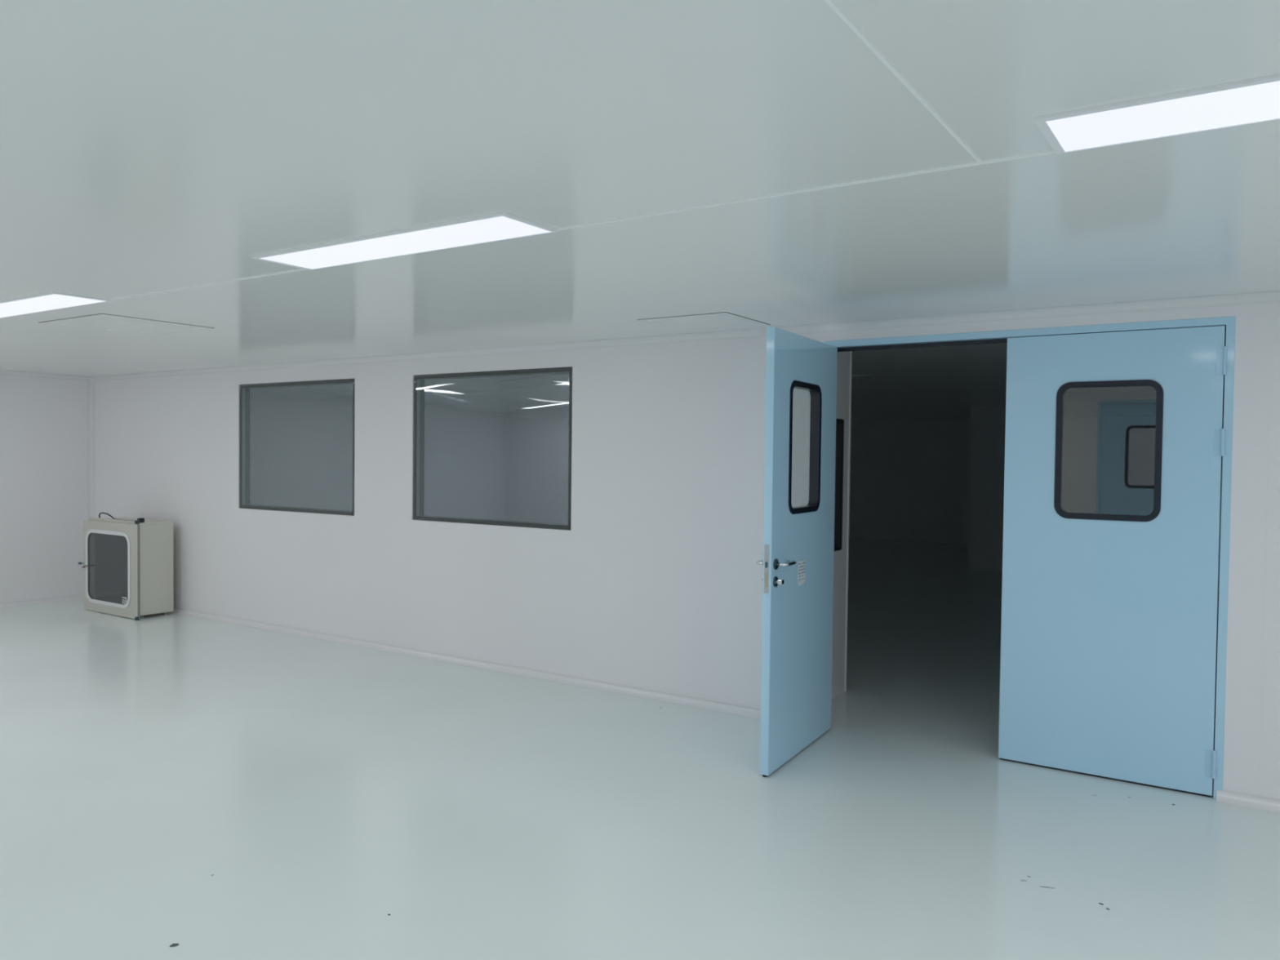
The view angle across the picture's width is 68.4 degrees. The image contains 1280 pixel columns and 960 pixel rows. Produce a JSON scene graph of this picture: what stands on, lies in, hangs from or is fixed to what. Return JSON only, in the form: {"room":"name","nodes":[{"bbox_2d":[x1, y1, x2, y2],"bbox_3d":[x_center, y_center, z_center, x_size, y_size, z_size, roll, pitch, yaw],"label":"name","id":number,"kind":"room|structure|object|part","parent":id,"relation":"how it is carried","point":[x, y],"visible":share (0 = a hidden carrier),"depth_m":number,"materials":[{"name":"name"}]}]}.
{"room":"clean room","nodes":[
{"label":"clean room","id":0,"kind":"room"},
{"bbox_2d":[0,374,88,603],"bbox_3d":[-7.781,0.130,7.462,0.060,2.383,6.600,2,2,33],"label":"wall","id":1,"kind":"structure","parent":0,"point":[44,445],"depth_m":9.77,"materials":[{"name":"white paint"}]},
{"bbox_2d":[0,593,84,608],"bbox_3d":[-7.750,1.299,7.462,0.045,0.045,6.600,2,2,33],"label":"baseboard","id":2,"kind":"structure","parent":1,"relation":"attached to","point":[3,605],"depth_m":9.79,"materials":[{"name":"white"}]},
{"bbox_2d":[0,370,91,381],"bbox_3d":[-7.723,-1.037,7.403,0.045,0.045,6.600,2,2,33],"label":"trim","id":3,"kind":"structure","parent":1,"relation":"attached to","point":[2,372],"depth_m":9.76,"materials":[{"name":"white metal"}]},
{"bbox_2d":[0,0,1279,420],"bbox_3d":[0.658,-1.043,8.510,17.660,0.100,21.500,2,2,33],"label":"ceiling","id":4,"kind":"structure","parent":0,"point":[147,146],"depth_m":2.62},
{"bbox_2d":[0,291,111,318],"bbox_3d":[-3.403,-0.950,5.165,1.347,0.007,0.284,2,2,33],"label":"recessed light","id":5,"kind":"object","parent":4,"relation":"in","point":[51,300],"visible":1,"depth_m":5.01,"materials":[{"name":"white plastic"}]},
{"bbox_2d":[38,313,213,335],"bbox_3d":[-3.215,-0.969,5.904,0.760,0.004,0.697,2,2,33],"label":"ceiling vent","id":6,"kind":"object","parent":4,"relation":"in","point":[103,322],"visible":1,"depth_m":5.87,"materials":[{"name":"grey metal"}]},
{"bbox_3d":[-3.310,-0.967,5.761,0.752,0.003,0.340,2,2,33],"label":"panel","id":7,"kind":"part","parent":6,"relation":"part of","materials":[{"name":"white metal"}]},
{"bbox_3d":[-3.120,-0.972,6.048,0.752,0.003,0.340,2,2,33],"label":"panel","id":8,"kind":"part","parent":6,"relation":"part of","materials":[{"name":"white metal"}]},
{"bbox_2d":[250,211,558,270],"bbox_3d":[-0.924,-0.880,3.525,1.347,0.007,0.284,2,2,33],"label":"recessed light","id":9,"kind":"object","parent":4,"relation":"in","point":[499,226],"visible":1,"depth_m":3.46,"materials":[{"name":"white plastic"}]},
{"bbox_2d":[107,150,1055,300],"bbox_3d":[-1.057,-0.890,3.776,15.170,0.003,0.016,2,2,33],"label":"trim","id":10,"kind":"structure","parent":4,"relation":"attached to","point":[1047,152],"depth_m":2.83,"materials":[{"name":"white metal"}]},
{"bbox_2d":[638,311,769,331],"bbox_3d":[0.378,-0.917,5.481,0.580,0.004,0.555,2,2,33],"label":"ceiling vent","id":11,"kind":"object","parent":4,"relation":"in","point":[717,320],"visible":1,"depth_m":5.45,"materials":[{"name":"grey metal"}]},
{"bbox_2d":[823,0,982,163],"bbox_3d":[-0.194,-0.805,0.830,0.009,0.003,3.946,2,2,33],"label":"trim","id":12,"kind":"structure","parent":4,"relation":"attached to","point":[829,2],"depth_m":1.90,"materials":[{"name":"white metal"}]},
{"bbox_2d":[1033,73,1279,154],"bbox_3d":[1.538,-0.811,1.896,1.347,0.007,0.284,2,2,33],"label":"recessed light","id":13,"kind":"object","parent":4,"relation":"in","point":[1253,100],"visible":1,"depth_m":2.12,"materials":[{"name":"white plastic"}]},
{"bbox_3d":[1.671,-0.998,9.282,1.344,0.007,0.288,2,2,33],"label":"recessed light","id":14,"kind":"object","parent":4,"relation":"in","visible":0},
{"bbox_2d":[852,375,876,378],"bbox_3d":[1.676,-0.999,9.289,1.300,0.005,0.260,2,2,33],"label":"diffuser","id":15,"kind":"object","parent":14,"relation":"attached to","point":[853,376],"depth_m":8.96,"materials":[{"name":"white"}]},
{"bbox_2d":[0,537,1279,959],"bbox_3d":[0.630,1.439,8.574,17.660,0.100,21.500,2,2,33],"label":"floor","id":16,"kind":"structure","parent":0,"point":[326,790],"depth_m":4.15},
{"bbox_2d":[78,516,173,620],"bbox_3d":[-5.062,0.836,9.276,1.076,0.944,0.415,2,2,33],"label":"box","id":17,"kind":"object","parent":16,"relation":"on","point":[128,566],"visible":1,"depth_m":9.13,"materials":[{"name":"cream painted metal"},{"name":"glass"},{"name":"white rubber"}]},
{"bbox_3d":[-5.133,0.854,9.126,0.997,0.894,0.018,2,2,33],"label":"door","id":18,"kind":"part","parent":17,"relation":"part of","materials":[{"name":"silver metal"}]},
{"bbox_2d":[98,512,144,522],"bbox_3d":[-5.079,0.362,9.180,0.850,0.066,0.050,2,2,34],"label":"power cable","id":19,"kind":"object","parent":17,"relation":"on","point":[141,520],"visible":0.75,"depth_m":9.13,"materials":[{"name":"black plastic"}]},
{"bbox_3d":[-4.707,0.865,8.848,0.011,0.888,0.012,2,2,33],"label":"hinge rod","id":20,"kind":"part","parent":17,"relation":"part of","materials":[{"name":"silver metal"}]},
{"bbox_3d":[-5.005,0.836,9.280,0.855,0.882,0.345,2,2,33],"label":"casing","id":21,"kind":"part","parent":17,"relation":"part of","materials":[{"name":"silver metal"}]},
{"bbox_2d":[168,942,178,946],"bbox_3d":[-1.506,1.502,3.043,0.028,0.007,0.012,0,2,-18],"label":"chip","id":22,"kind":"object","parent":16,"relation":"on","point":[177,944],"visible":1,"depth_m":3.04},
{"bbox_2d":[93,302,1279,800],"bbox_3d":[0.382,0.259,6.054,15.230,2.383,0.060,2,2,33],"label":"wall","id":23,"kind":"structure","parent":0,"point":[654,584],"depth_m":6.47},
{"bbox_2d":[87,378,94,519],"bbox_3d":[-5.927,0.082,10.164,0.045,2.383,0.045,2,2,33],"label":"trim","id":24,"kind":"structure","parent":23,"relation":"attached to","point":[91,382],"depth_m":10.16,"materials":[{"name":"white metal"}]},
{"bbox_2d":[181,484,182,608],"bbox_3d":[-4.509,0.121,9.253,0.006,2.283,0.001,2,2,33],"label":"trim","id":25,"kind":"structure","parent":23,"relation":"attached to","point":[181,485],"depth_m":9.27,"materials":[{"name":"white metal"}]},
{"bbox_2d":[238,378,355,515],"bbox_3d":[-3.034,-0.292,8.302,1.613,1.143,0.056,2,2,33],"label":"window","id":26,"kind":"structure","parent":23,"relation":"in","point":[242,388],"depth_m":8.56,"materials":[{"name":"black"}]},
{"bbox_2d":[169,607,760,719],"bbox_3d":[-2.449,1.349,7.879,8.428,0.045,0.045,2,2,33],"label":"baseboard","id":27,"kind":"structure","parent":23,"relation":"attached to","point":[646,694],"depth_m":6.95,"materials":[{"name":"white"}]},
{"bbox_2d":[412,366,572,529],"bbox_3d":[-1.125,-0.238,7.039,1.589,1.143,0.056,2,2,33],"label":"window","id":28,"kind":"structure","parent":23,"relation":"in","point":[416,385],"depth_m":7.16,"materials":[{"name":"black"}]},
{"bbox_2d":[90,290,1279,381],"bbox_3d":[0.391,-0.908,5.964,15.170,0.045,0.045,2,2,33],"label":"trim","id":29,"kind":"structure","parent":23,"relation":"attached to","point":[1268,296],"depth_m":5.57,"materials":[{"name":"white metal"}]},
{"bbox_2d":[755,326,837,777],"bbox_3d":[0.871,0.357,5.108,0.176,2.244,0.998,1,2,29],"label":"door","id":30,"kind":"structure","parent":23,"relation":"in","point":[797,561],"depth_m":4.97,"materials":[{"name":"blue paint"}]},
{"bbox_3d":[0.642,0.419,4.816,0.056,0.018,0.162,1,2,30],"label":"lever","id":31,"kind":"part","parent":30,"relation":"part of","materials":[{"name":"silver metal"}]},
{"bbox_3d":[0.629,0.442,4.682,0.022,0.242,0.002,1,2,30],"label":"lock plate","id":32,"kind":"part","parent":30,"relation":"part of","materials":[{"name":"silver metal"}]},
{"bbox_3d":[0.682,0.422,4.711,0.009,0.054,0.054,1,2,30],"label":"handle","id":33,"kind":"part","parent":30,"relation":"part of","materials":[{"name":"silver metal"}]},
{"bbox_3d":[0.745,0.421,4.758,0.056,0.018,0.162,1,2,30],"label":"lever","id":34,"kind":"part","parent":30,"relation":"part of","materials":[{"name":"silver metal"}]},
{"bbox_2d":[798,562,804,580],"bbox_3d":[0.867,0.489,5.045,0.001,0.094,0.098,1,2,30],"label":"print","id":35,"kind":"object","parent":30,"relation":"attached to","point":[803,562],"depth_m":5.04},
{"bbox_2d":[824,316,1235,799],"bbox_3d":[1.940,0.351,5.023,2.044,2.284,0.066,2,2,33],"label":"door frame","id":36,"kind":"structure","parent":23,"relation":"attached to","point":[997,336],"depth_m":4.47,"materials":[{"name":"blue paint"}]},
{"bbox_2d":[998,325,1227,796],"bbox_3d":[2.346,0.383,4.736,0.989,2.244,0.068,2,2,33],"label":"door","id":37,"kind":"structure","parent":23,"relation":"in","point":[1108,660],"depth_m":4.70,"materials":[{"name":"blue paint"}]},
{"bbox_2d":[1216,790,1279,813],"bbox_3d":[4.707,1.551,3.145,4.748,0.045,0.045,2,2,33],"label":"baseboard","id":38,"kind":"structure","parent":23,"relation":"attached to","point":[1222,797],"depth_m":4.39,"materials":[{"name":"white"}]},
{"bbox_2d":[1257,303,1273,795],"bbox_3d":[2.895,0.331,4.354,0.006,2.283,0.001,2,2,33],"label":"trim","id":39,"kind":"structure","parent":23,"relation":"attached to","point":[1272,304],"depth_m":4.35,"materials":[{"name":"white metal"}]},
{"bbox_2d":[831,351,850,697],"bbox_3d":[1.157,0.266,6.093,0.060,2.383,0.860,2,2,33],"label":"wall partition","id":40,"kind":"structure","parent":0,"point":[843,362],"depth_m":6.36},
{"bbox_2d":[834,418,844,551],"bbox_3d":[1.161,0.037,6.032,0.012,0.875,0.720,2,2,33],"label":"window","id":41,"kind":"structure","parent":40,"relation":"in","point":[839,423],"depth_m":6.28,"materials":[{"name":"black"}]},
{"bbox_2d":[844,351,852,691],"bbox_3d":[1.400,0.260,6.457,0.072,2.383,0.015,2,2,33],"label":"trim","id":42,"kind":"structure","parent":40,"relation":"attached to","point":[851,363],"depth_m":6.43,"materials":[{"name":"white metal"}]},
{"bbox_2d":[967,405,1005,570],"bbox_3d":[5.345,0.122,13.614,1.100,2.383,0.150,2,2,33],"label":"wall","id":43,"kind":"structure","parent":0,"point":[988,424],"depth_m":13.72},
{"bbox_2d":[848,414,1223,559],"bbox_3d":[2.990,0.134,12.085,17.660,2.383,13.000,2,2,33],"label":"wall","id":44,"kind":"structure","parent":0,"point":[909,477],"depth_m":17.92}
]}

